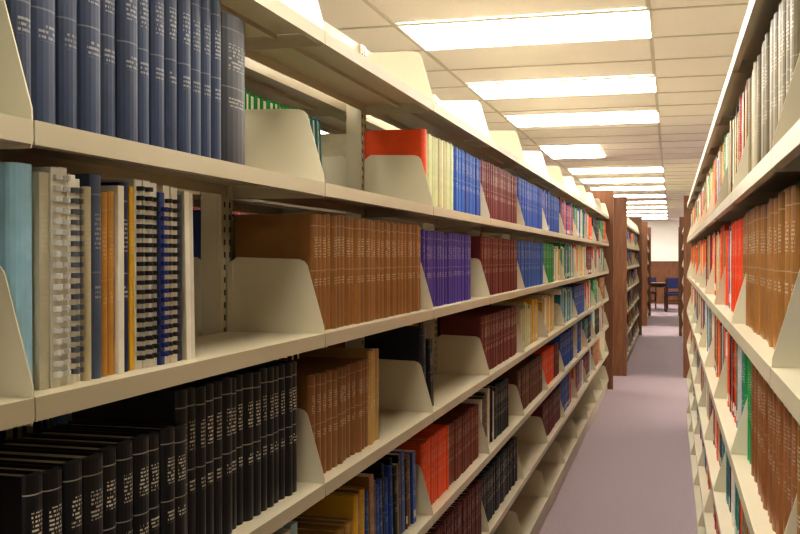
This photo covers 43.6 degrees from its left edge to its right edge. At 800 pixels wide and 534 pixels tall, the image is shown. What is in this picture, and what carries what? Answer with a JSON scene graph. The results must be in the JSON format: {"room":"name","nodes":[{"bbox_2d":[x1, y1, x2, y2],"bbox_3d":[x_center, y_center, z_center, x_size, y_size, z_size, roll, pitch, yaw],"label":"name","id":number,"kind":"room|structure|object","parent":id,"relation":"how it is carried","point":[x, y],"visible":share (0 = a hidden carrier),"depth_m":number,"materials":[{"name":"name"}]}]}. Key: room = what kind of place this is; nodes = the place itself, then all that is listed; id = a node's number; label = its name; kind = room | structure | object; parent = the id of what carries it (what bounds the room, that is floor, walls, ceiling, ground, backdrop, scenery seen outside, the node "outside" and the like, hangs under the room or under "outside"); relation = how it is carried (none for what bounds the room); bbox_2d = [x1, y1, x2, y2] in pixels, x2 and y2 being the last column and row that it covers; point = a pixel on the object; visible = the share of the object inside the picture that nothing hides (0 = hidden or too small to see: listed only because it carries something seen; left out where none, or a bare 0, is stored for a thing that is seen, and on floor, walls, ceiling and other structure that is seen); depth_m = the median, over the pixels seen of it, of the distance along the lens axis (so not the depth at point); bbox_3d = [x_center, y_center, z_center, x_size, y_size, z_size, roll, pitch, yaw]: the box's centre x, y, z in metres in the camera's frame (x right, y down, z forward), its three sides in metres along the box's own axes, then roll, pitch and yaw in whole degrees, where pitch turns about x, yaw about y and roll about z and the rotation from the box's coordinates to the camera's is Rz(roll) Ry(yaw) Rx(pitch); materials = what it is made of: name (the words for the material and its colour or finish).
{"room":"library","nodes":[
{"label":"library","id":0,"kind":"room"},
{"bbox_2d":[245,0,748,219],"bbox_3d":[2.348,-1.343,14.581,9.900,0.100,34.600,0,1,15],"label":"ceiling","id":1,"kind":"structure","parent":0,"point":[339,14],"depth_m":6.12,"materials":[{"name":"tile"}]},
{"bbox_2d":[251,0,747,219],"bbox_3d":[2.348,-1.291,14.582,9.900,0.005,34.600,0,1,15],"label":"grid","id":2,"kind":"object","parent":1,"relation":"attached to","point":[679,212],"depth_m":7.19,"materials":[{"name":"white metal"}]},
{"bbox_2d":[395,8,653,50],"bbox_3d":[0.646,-1.188,5.040,1.220,0.011,0.610,0,1,15],"label":"recessed light","id":3,"kind":"object","parent":1,"relation":"in","point":[627,24],"visible":1,"depth_m":5.01,"materials":[{"name":"white plastic"}]},
{"bbox_2d":[466,75,657,99],"bbox_3d":[1.106,-1.205,6.739,1.220,0.011,0.610,0,1,15],"label":"recessed light","id":4,"kind":"object","parent":1,"relation":"in","point":[630,84],"visible":1,"depth_m":6.70,"materials":[{"name":"white plastic"}]},
{"bbox_2d":[539,145,605,158],"bbox_3d":[1.892,-1.246,10.883,0.610,0.011,1.220,0,1,15],"label":"recessed light","id":5,"kind":"object","parent":1,"relation":"in","point":[588,151],"visible":1,"depth_m":10.83,"materials":[{"name":"white plastic"}]},
{"bbox_2d":[505,111,659,126],"bbox_3d":[1.524,-1.220,8.283,1.220,0.011,0.610,0,1,15],"label":"recessed light","id":6,"kind":"object","parent":1,"relation":"in","point":[650,116],"visible":1,"depth_m":8.25,"materials":[{"name":"white plastic"}]},
{"bbox_2d":[568,167,663,173],"bbox_3d":[2.858,-1.269,13.206,1.220,0.011,0.610,0,1,15],"label":"recessed light","id":7,"kind":"object","parent":1,"relation":"in","point":[661,169],"visible":1,"depth_m":13.11,"materials":[{"name":"white plastic"}]},
{"bbox_2d":[580,178,664,183],"bbox_3d":[3.329,-1.286,14.943,1.220,0.011,0.610,0,1,15],"label":"recessed light","id":8,"kind":"object","parent":1,"relation":"in","point":[648,179],"visible":1,"depth_m":14.83,"materials":[{"name":"white plastic"}]},
{"bbox_2d":[589,187,665,190],"bbox_3d":[3.800,-1.304,16.680,1.220,0.011,0.610,0,1,15],"label":"recessed light","id":9,"kind":"object","parent":1,"relation":"in","point":[615,188],"visible":0.83,"depth_m":16.56,"materials":[{"name":"white plastic"}]},
{"bbox_2d":[614,195,665,197],"bbox_3d":[4.375,-1.325,18.803,1.220,0.011,0.610,0,1,15],"label":"recessed light","id":10,"kind":"object","parent":1,"relation":"in","point":[627,196],"visible":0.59,"depth_m":18.74,"materials":[{"name":"white plastic"}]},
{"bbox_2d":[627,201,666,203],"bbox_3d":[4.950,-1.346,20.927,1.220,0.011,0.610,0,1,15],"label":"recessed light","id":11,"kind":"object","parent":1,"relation":"in","point":[647,202],"visible":0.59,"depth_m":20.81,"materials":[{"name":"white plastic"}]},
{"bbox_2d":[627,211,666,212],"bbox_3d":[6.101,-1.388,25.173,1.220,0.011,0.610,0,1,15],"label":"recessed light","id":12,"kind":"object","parent":1,"relation":"in","point":[627,211],"visible":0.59,"depth_m":24.93,"materials":[{"name":"white plastic"}]},
{"bbox_2d":[627,206,666,208],"bbox_3d":[5.526,-1.367,23.050,1.220,0.011,0.610,0,1,15],"label":"recessed light","id":13,"kind":"object","parent":1,"relation":"in","point":[664,206],"visible":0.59,"depth_m":22.90,"materials":[{"name":"white plastic"}]},
{"bbox_2d":[627,214,667,215],"bbox_3d":[6.676,-1.409,27.297,1.220,0.011,0.610,0,1,15],"label":"recessed light","id":14,"kind":"object","parent":1,"relation":"in","point":[665,214],"visible":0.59,"depth_m":27.32,"materials":[{"name":"white plastic"}]},
{"bbox_2d":[539,303,697,533],"bbox_3d":[2.348,1.345,14.608,9.900,0.100,34.600,0,1,15],"label":"floor","id":15,"kind":"structure","parent":0,"point":[630,472],"depth_m":7.22,"materials":[{"name":"carpet"}]},
{"bbox_2d":[0,0,613,533],"bbox_3d":[0.482,0.304,5.149,0.550,2.170,12.088,0,1,15],"label":"bookshelf","id":16,"kind":"object","parent":15,"relation":"on","point":[248,311],"visible":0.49,"depth_m":2.30,"materials":[{"name":"beige metal"}]},
{"bbox_2d":[0,0,605,533],"bbox_3d":[0.474,0.262,5.085,0.424,1.431,11.892,0,1,15],"label":"books","id":17,"kind":"object","parent":16,"relation":"in","point":[99,273],"visible":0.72,"depth_m":1.53,"materials":[{"name":"paper"}]},
{"bbox_2d":[613,197,641,375],"bbox_3d":[3.337,0.202,15.341,0.550,2.170,6.604,0,1,15],"label":"bookshelf","id":18,"kind":"object","parent":15,"relation":"on","point":[622,224],"visible":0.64,"depth_m":12.11,"materials":[{"name":"brown wood"}]},
{"bbox_2d":[627,231,637,347],"bbox_3d":[3.331,0.314,15.319,0.406,1.717,6.390,0,1,15],"label":"books","id":19,"kind":"object","parent":18,"relation":"in","point":[631,255],"visible":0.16,"depth_m":15.75,"materials":[{"name":"paper"}]},
{"bbox_2d":[642,222,650,325],"bbox_3d":[5.407,0.128,22.827,0.550,2.170,3.838,0,1,15],"label":"bookshelf","id":20,"kind":"object","parent":15,"relation":"on","point":[646,231],"visible":0.27,"depth_m":20.93,"materials":[{"name":"brown wood"}]},
{"bbox_2d":[651,277,656,308],"bbox_3d":[6.939,0.722,27.915,0.440,0.880,0.440,0,1,15],"label":"chair","id":21,"kind":"object","parent":15,"relation":"on","point":[652,279],"visible":0.35,"depth_m":27.70,"materials":[{"name":"blue fabric"}]},
{"bbox_2d":[651,282,664,286],"bbox_3d":[6.985,0.798,27.126,1.500,0.745,0.900,0,1,15],"label":"table","id":22,"kind":"object","parent":15,"relation":"on","point":[653,284],"visible":0.06,"depth_m":26.73,"materials":[{"name":"brown wood"}]},
{"bbox_2d":[663,278,677,311],"bbox_3d":[7.188,0.738,26.346,0.440,0.880,0.440,0,1,9],"label":"chair","id":23,"kind":"object","parent":15,"relation":"on","point":[669,283],"visible":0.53,"depth_m":26.16,"materials":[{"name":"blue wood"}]},
{"bbox_2d":[667,277,677,308],"bbox_3d":[7.615,0.724,27.732,0.440,0.880,0.440,0,1,15],"label":"chair","id":24,"kind":"object","parent":15,"relation":"on","point":[667,277],"visible":0.23,"depth_m":27.87,"materials":[{"name":"brown wood"}]},
{"bbox_2d":[678,227,678,315],"bbox_3d":[6.565,0.131,22.513,0.550,2.170,3.838,0,1,15],"label":"bookshelf","id":25,"kind":"object","parent":15,"relation":"on","point":[678,227],"visible":0.02,"depth_m":24.39,"materials":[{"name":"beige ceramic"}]},
{"bbox_2d":[679,196,694,377],"bbox_3d":[4.505,0.205,15.024,0.550,2.170,6.604,0,1,15],"label":"bookshelf","id":26,"kind":"object","parent":15,"relation":"on","point":[684,222],"visible":0.3,"depth_m":11.91,"materials":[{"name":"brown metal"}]},
{"bbox_2d":[686,0,799,533],"bbox_3d":[1.446,0.376,3.963,0.460,2.050,9.274,0,1,15],"label":"bookshelf","id":27,"kind":"object","parent":15,"relation":"on","point":[779,169],"visible":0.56,"depth_m":2.23,"materials":[{"name":"beige metal"}]},
{"bbox_2d":[691,0,799,533],"bbox_3d":[1.445,0.273,3.960,0.406,1.431,9.200,0,1,15],"label":"books","id":28,"kind":"object","parent":27,"relation":"in","point":[763,245],"visible":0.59,"depth_m":1.91,"materials":[{"name":"paper"}]},
{"bbox_3d":[-0.724,0.301,5.476,0.550,2.170,12.088,0,1,15],"label":"bookshelf","id":29,"kind":"object","parent":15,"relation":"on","visible":0},
{"bbox_2d":[193,208,249,214],"bbox_3d":[-0.732,0.259,5.412,0.424,1.431,11.892,0,1,15],"label":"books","id":30,"kind":"object","parent":29,"relation":"in","point":[236,213],"visible":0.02,"depth_m":4.60,"materials":[{"name":"paper"}]},
{"bbox_2d":[642,220,678,260],"bbox_3d":[6.888,-0.166,31.349,9.900,2.588,0.120,0,1,15],"label":"wall","id":31,"kind":"structure","parent":0,"point":[664,233],"depth_m":30.93,"materials":[{"name":"paint"}]},
{"bbox_2d":[651,261,677,303],"bbox_3d":[6.866,0.474,31.276,9.900,1.310,0.044,0,1,15],"label":"trim","id":32,"kind":"structure","parent":31,"relation":"attached to","point":[661,270],"depth_m":30.93,"materials":[{"name":"brown wood"}]}
]}

